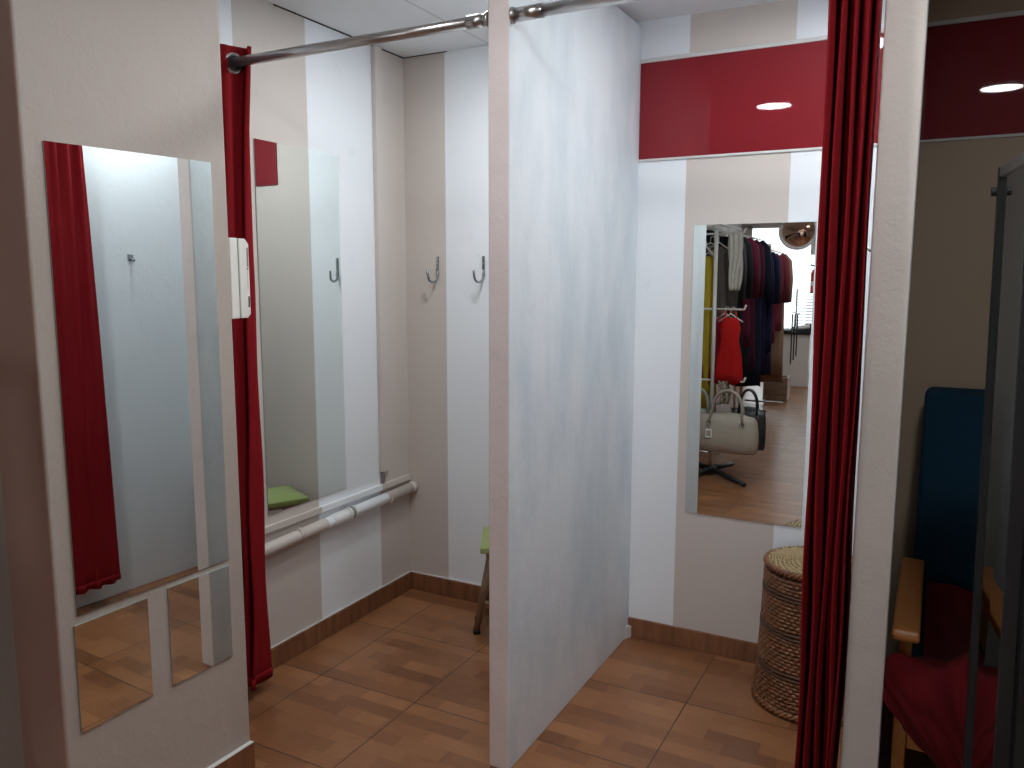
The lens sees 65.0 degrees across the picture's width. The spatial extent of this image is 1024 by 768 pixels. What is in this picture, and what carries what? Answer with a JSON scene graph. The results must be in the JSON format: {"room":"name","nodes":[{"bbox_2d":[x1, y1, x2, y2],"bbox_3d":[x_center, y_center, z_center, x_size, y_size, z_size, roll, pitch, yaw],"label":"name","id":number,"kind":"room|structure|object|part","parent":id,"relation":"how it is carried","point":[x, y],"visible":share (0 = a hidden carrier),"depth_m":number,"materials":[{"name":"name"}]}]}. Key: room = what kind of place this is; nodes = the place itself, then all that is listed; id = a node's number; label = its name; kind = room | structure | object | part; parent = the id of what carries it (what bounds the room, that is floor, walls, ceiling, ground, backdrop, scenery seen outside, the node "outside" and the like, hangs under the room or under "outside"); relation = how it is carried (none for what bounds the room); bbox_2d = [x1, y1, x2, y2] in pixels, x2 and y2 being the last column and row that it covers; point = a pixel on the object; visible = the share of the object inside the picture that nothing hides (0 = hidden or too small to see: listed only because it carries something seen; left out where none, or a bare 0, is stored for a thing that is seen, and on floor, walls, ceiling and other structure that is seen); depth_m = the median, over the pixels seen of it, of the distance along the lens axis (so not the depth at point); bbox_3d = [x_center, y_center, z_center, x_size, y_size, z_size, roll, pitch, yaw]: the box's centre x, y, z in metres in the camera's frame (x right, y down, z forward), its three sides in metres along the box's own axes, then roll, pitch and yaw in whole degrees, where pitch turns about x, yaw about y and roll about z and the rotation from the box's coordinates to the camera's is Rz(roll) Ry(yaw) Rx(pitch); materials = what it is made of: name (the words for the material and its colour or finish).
{"room":"clothing store fitting room","nodes":[
{"label":"clothing store fitting room","id":0,"kind":"room"},
{"bbox_2d":[0,0,249,767],"bbox_3d":[-1.359,-0.102,2.295,0.960,2.600,0.562,4,8,28],"label":"wall pillar","id":1,"kind":"structure","parent":0,"point":[137,76],"depth_m":1.97,"materials":[{"name":"paint"}]},
{"bbox_2d":[73,598,152,732],"bbox_3d":[-1.014,0.714,2.054,0.004,0.279,0.200,4,9,30],"label":"wall mirror","id":2,"kind":"object","parent":1,"relation":"attached to","point":[113,650],"visible":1,"depth_m":2.05,"materials":[{"name":"clear glass"}]},
{"bbox_2d":[42,141,228,615],"bbox_3d":[-0.943,-0.021,2.079,0.004,1.131,0.459,4,9,30],"label":"wall mirror","id":3,"kind":"object","parent":1,"relation":"attached to","point":[131,234],"visible":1,"depth_m":2.05,"materials":[{"name":"clear glass"}]},
{"bbox_2d":[167,565,232,685],"bbox_3d":[-0.882,0.680,2.281,0.004,0.280,0.205,4,9,30],"label":"wall mirror","id":4,"kind":"object","parent":1,"relation":"attached to","point":[199,608],"visible":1,"depth_m":2.27,"materials":[{"name":"clear glass"}]},
{"bbox_2d":[207,740,254,767],"bbox_3d":[-1.358,1.146,2.452,0.972,0.082,0.578,4,8,28],"label":"baseboard","id":5,"kind":"structure","parent":1,"relation":"attached to","point":[245,758],"depth_m":2.44,"materials":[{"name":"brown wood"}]},
{"bbox_2d":[228,238,250,318],"bbox_3d":[-0.817,-0.307,2.341,0.074,0.231,0.071,4,8,28],"label":"intercom","id":6,"kind":"object","parent":1,"relation":"attached to","point":[238,248],"visible":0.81,"depth_m":2.32,"materials":[{"name":"beige plastic"}]},
{"bbox_3d":[-0.827,-0.305,2.323,0.072,0.231,0.030,4,8,28],"label":"plate","id":7,"kind":"part","parent":6,"relation":"part of","materials":[{"name":"beige plastic"}]},
{"bbox_2d":[218,0,410,646],"bbox_3d":[-0.846,-0.220,3.201,0.100,2.600,1.530,4,8,28],"label":"wall","id":8,"kind":"structure","parent":0,"point":[322,102],"depth_m":3.38,"materials":[{"name":"paint"}]},
{"bbox_2d":[253,138,345,514],"bbox_3d":[-0.815,-0.215,3.149,0.004,1.382,0.455,4,8,28],"label":"wall mirror","id":9,"kind":"object","parent":8,"relation":"attached to","point":[297,189],"visible":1,"depth_m":3.12,"materials":[{"name":"clear glass"}]},
{"bbox_2d":[265,474,410,533],"bbox_3d":[-0.815,0.523,3.237,0.016,0.026,1.396,4,8,28],"label":"pipe","id":10,"kind":"object","parent":8,"relation":"attached to","point":[310,513],"visible":0.56,"depth_m":3.35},
{"bbox_2d":[265,481,417,556],"bbox_3d":[-0.783,0.579,3.257,0.060,0.082,1.350,4,8,28],"label":"pipe","id":11,"kind":"object","parent":8,"relation":"attached to","point":[351,512],"visible":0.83,"depth_m":3.33,"materials":[{"name":"white plastic"}]},
{"bbox_2d":[408,481,417,492],"bbox_3d":[-0.476,0.490,3.830,0.053,0.054,0.039,4,8,28],"label":"pipe","id":12,"kind":"object","parent":11,"relation":"attached to","point":[414,486],"depth_m":3.81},
{"bbox_2d":[230,11,487,66],"bbox_3d":[-0.525,-1.040,2.462,1.048,0.043,0.043,4,8,28],"label":"curtain rod","id":13,"kind":"object","parent":8,"relation":"attached to","point":[476,21],"visible":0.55,"depth_m":2.40,"materials":[{"name":"metal"}]},
{"bbox_2d":[220,44,272,690],"bbox_3d":[-0.938,-0.020,2.784,0.139,2.213,0.134,4,8,28],"label":"curtain","id":14,"kind":"object","parent":13,"relation":"hanging from","point":[236,81],"visible":0.73,"depth_m":2.77,"materials":[{"name":"red fabric"}]},
{"bbox_2d":[273,4,446,58],"bbox_3d":[-0.573,-1.410,3.202,0.234,0.004,0.802,4,8,28],"label":"trim","id":15,"kind":"structure","parent":8,"relation":"attached to","point":[273,4],"depth_m":3.20,"materials":[{"name":"grey"}]},
{"bbox_2d":[271,571,480,668],"bbox_3d":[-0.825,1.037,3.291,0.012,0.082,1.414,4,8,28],"label":"baseboard","id":16,"kind":"structure","parent":8,"relation":"attached to","point":[289,649],"depth_m":3.43,"materials":[{"name":"brown wood"}]},
{"bbox_2d":[371,45,388,482],"bbox_3d":[-0.579,-0.492,3.541,0.024,1.899,0.048,4,8,28],"label":"pipe","id":17,"kind":"object","parent":8,"relation":"attached to","point":[376,52],"visible":1,"depth_m":3.52,"materials":[{"name":"beige paint"}]},
{"bbox_2d":[266,0,781,56],"bbox_3d":[-0.992,-0.814,-1.573,5.100,0.060,9.702,4,8,28],"label":"ceiling","id":18,"kind":"structure","parent":0,"point":[350,17],"depth_m":2.99,"materials":[{"name":"white paint"}]},
{"bbox_2d":[488,0,640,767],"bbox_3d":[0.214,-0.095,2.793,0.069,2.462,1.080,4,8,28],"label":"wall","id":19,"kind":"structure","parent":0,"point":[564,89],"depth_m":2.61,"materials":[{"name":"white paint"}]},
{"bbox_2d":[509,0,642,23],"bbox_3d":[0.412,-0.974,1.972,0.930,0.043,0.043,4,8,28],"label":"curtain rod","id":20,"kind":"object","parent":19,"relation":"attached to","point":[539,10],"visible":1,"depth_m":2.12,"materials":[{"name":"metal"}]},
{"bbox_2d":[794,0,882,767],"bbox_3d":[0.772,0.073,1.935,0.122,2.168,0.350,4,8,28],"label":"curtain","id":21,"kind":"object","parent":20,"relation":"hanging from","point":[854,26],"visible":1,"depth_m":1.82,"materials":[{"name":"red fabric"}]},
{"bbox_2d":[624,625,630,639],"bbox_3d":[0.487,1.045,3.378,0.016,0.050,0.037,4,8,28],"label":"trim","id":22,"kind":"structure","parent":19,"relation":"attached to","point":[628,627],"depth_m":3.38,"materials":[{"name":"white plastic"}]},
{"bbox_2d":[248,589,937,767],"bbox_3d":[-1.008,1.710,-1.207,5.250,0.080,9.952,4,8,28],"label":"floor","id":23,"kind":"structure","parent":0,"point":[405,684],"depth_m":2.82,"materials":[{"name":"brown wood"}]},
{"bbox_2d":[473,526,488,634],"bbox_3d":[0.018,0.846,3.378,0.367,0.444,0.316,0,7,0],"label":"stool","id":24,"kind":"object","parent":23,"relation":"on","point":[484,549],"visible":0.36,"depth_m":3.34,"materials":[{"name":"brown wood"}]},
{"bbox_3d":[-0.112,0.848,3.507,0.104,0.371,0.034,4,8,28],"label":"leg","id":25,"kind":"part","parent":24,"relation":"part of","materials":[{"name":"brown wood"}]},
{"bbox_3d":[-0.115,0.869,3.344,0.138,0.375,0.091,4,8,28],"label":"leg","id":26,"kind":"part","parent":24,"relation":"part of","materials":[{"name":"brown wood"}]},
{"bbox_3d":[0.018,0.644,3.363,0.290,0.040,0.290,0,7,0],"label":"seat","id":27,"kind":"part","parent":24,"relation":"part of","materials":[{"name":"green fabric"}]},
{"bbox_2d":[751,546,852,725],"bbox_3d":[1.062,0.874,2.859,0.387,0.524,0.387,6,9,36],"label":"wicker basket","id":28,"kind":"object","parent":23,"relation":"on","point":[775,686],"visible":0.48,"depth_m":2.77,"materials":[{"name":"wicker"}]},
{"bbox_3d":[1.062,0.628,2.827,0.308,0.028,0.308,4,8,28],"label":"lid","id":29,"kind":"part","parent":28,"relation":"part of","materials":[{"name":"wicker"}]},
{"bbox_2d":[890,386,984,767],"bbox_3d":[1.387,0.642,2.253,0.549,1.146,0.929,4,8,28],"label":"armchair","id":30,"kind":"object","parent":23,"relation":"on","point":[951,445],"visible":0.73,"depth_m":2.53,"materials":[{"name":"blue fabric"}]},
{"bbox_3d":[1.006,0.927,2.088,0.032,0.622,0.040,4,8,28],"label":"leg","id":31,"kind":"part","parent":30,"relation":"part of","materials":[{"name":"brown wood"}]},
{"bbox_3d":[1.091,0.581,2.204,0.062,0.040,0.579,4,8,28],"label":"armrest","id":32,"kind":"part","parent":30,"relation":"part of","materials":[{"name":"brown wood"}]},
{"bbox_3d":[1.340,0.826,2.185,0.486,0.110,0.575,4,8,28],"label":"seat","id":33,"kind":"part","parent":30,"relation":"part of","materials":[{"name":"fabric"}]},
{"bbox_3d":[1.221,0.932,1.974,0.452,0.044,0.020,4,8,28],"label":"rail","id":34,"kind":"part","parent":30,"relation":"part of","materials":[{"name":"brown wood"}]},
{"bbox_2d":[883,581,972,767],"bbox_3d":[1.255,0.832,2.110,0.499,0.389,0.655,4,8,28],"label":"cloth","id":35,"kind":"object","parent":30,"relation":"on","point":[927,694],"visible":0.63,"depth_m":1.93,"materials":[{"name":"fabric"}]},
{"bbox_3d":[1.533,0.399,2.497,0.490,0.727,0.310,4,8,28],"label":"backrest","id":36,"kind":"part","parent":30,"relation":"part of","materials":[{"name":"blue fabric"}]},
{"bbox_2d":[963,153,1023,767],"bbox_3d":[1.203,0.454,1.431,0.666,1.732,0.438,3,8,23],"label":"folding screen","id":37,"kind":"object","parent":23,"relation":"on","point":[994,720],"visible":1,"depth_m":1.49,"materials":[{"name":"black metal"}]},
{"bbox_3d":[0.993,-0.394,1.643,0.022,0.018,0.018,3,8,23],"label":"hinge knob","id":38,"kind":"part","parent":37,"relation":"part of","materials":[{"name":"silver metal"}]},
{"bbox_3d":[0.923,-0.401,1.458,0.022,0.035,0.364,3,8,24],"label":"rail","id":39,"kind":"part","parent":37,"relation":"part of","materials":[{"name":"metal"}]},
{"bbox_3d":[1.140,0.464,1.257,0.623,1.654,0.019,3,8,23],"label":"door","id":40,"kind":"part","parent":37,"relation":"part of","materials":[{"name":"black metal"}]},
{"bbox_2d":[403,0,1023,657],"bbox_3d":[0.944,-0.199,3.066,3.394,2.600,0.100,4,8,28],"label":"wall","id":41,"kind":"structure","parent":0,"point":[693,571],"depth_m":3.20,"materials":[{"name":"paint"}]},
{"bbox_2d":[426,257,438,282],"bbox_3d":[-0.359,-0.514,3.619,0.013,0.119,0.076,6,9,37],"label":"coat hook","id":42,"kind":"object","parent":41,"relation":"attached to","point":[437,258],"visible":1,"depth_m":3.64,"materials":[{"name":"grey metal"}]},
{"bbox_2d":[410,572,488,602],"bbox_3d":[-0.033,0.988,3.676,1.050,0.082,0.012,4,8,28],"label":"baseboard","id":43,"kind":"structure","parent":41,"relation":"attached to","point":[440,586],"depth_m":3.82,"materials":[{"name":"brown wood"}]},
{"bbox_2d":[472,256,484,282],"bbox_3d":[-0.146,-0.499,3.508,0.013,0.119,0.076,6,9,37],"label":"coat hook","id":44,"kind":"object","parent":41,"relation":"attached to","point":[483,257],"visible":1,"depth_m":3.53,"materials":[{"name":"grey metal"}]},
{"bbox_2d":[628,617,757,663],"bbox_3d":[0.904,1.055,3.186,0.932,0.082,0.012,4,8,28],"label":"baseboard","id":45,"kind":"structure","parent":41,"relation":"attached to","point":[742,650],"depth_m":3.26,"materials":[{"name":"brown wood"}]},
{"bbox_2d":[685,222,816,527],"bbox_3d":[0.894,-0.034,3.054,0.444,1.132,0.004,4,8,28],"label":"wall mirror","id":46,"kind":"object","parent":41,"relation":"attached to","point":[752,284],"visible":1,"depth_m":3.05,"materials":[{"name":"clear glass"}]},
{"bbox_2d":[639,33,883,159],"bbox_3d":[0.910,-1.030,2.915,0.930,0.360,0.006,4,8,28],"label":"panel","id":47,"kind":"object","parent":41,"relation":"attached to","point":[771,98],"visible":0.56,"depth_m":2.96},
{"bbox_2d":[638,10,1023,161],"bbox_3d":[1.414,-0.997,2.648,2.075,0.384,0.010,4,8,28],"label":"trim","id":48,"kind":"structure","parent":41,"relation":"attached to","point":[1020,12],"depth_m":2.86,"materials":[{"name":"white plastic"}]},
{"bbox_2d":[920,15,1023,139],"bbox_3d":[1.845,-0.964,2.426,1.102,0.360,0.006,4,8,28],"label":"panel","id":49,"kind":"object","parent":41,"relation":"attached to","point":[974,71],"visible":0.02,"depth_m":2.60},
{"bbox_2d":[840,0,928,767],"bbox_3d":[1.106,-0.040,2.326,0.084,2.479,1.080,4,8,28],"label":"wall","id":50,"kind":"structure","parent":0,"point":[906,21],"depth_m":1.84,"materials":[{"name":"paint"}]}
]}

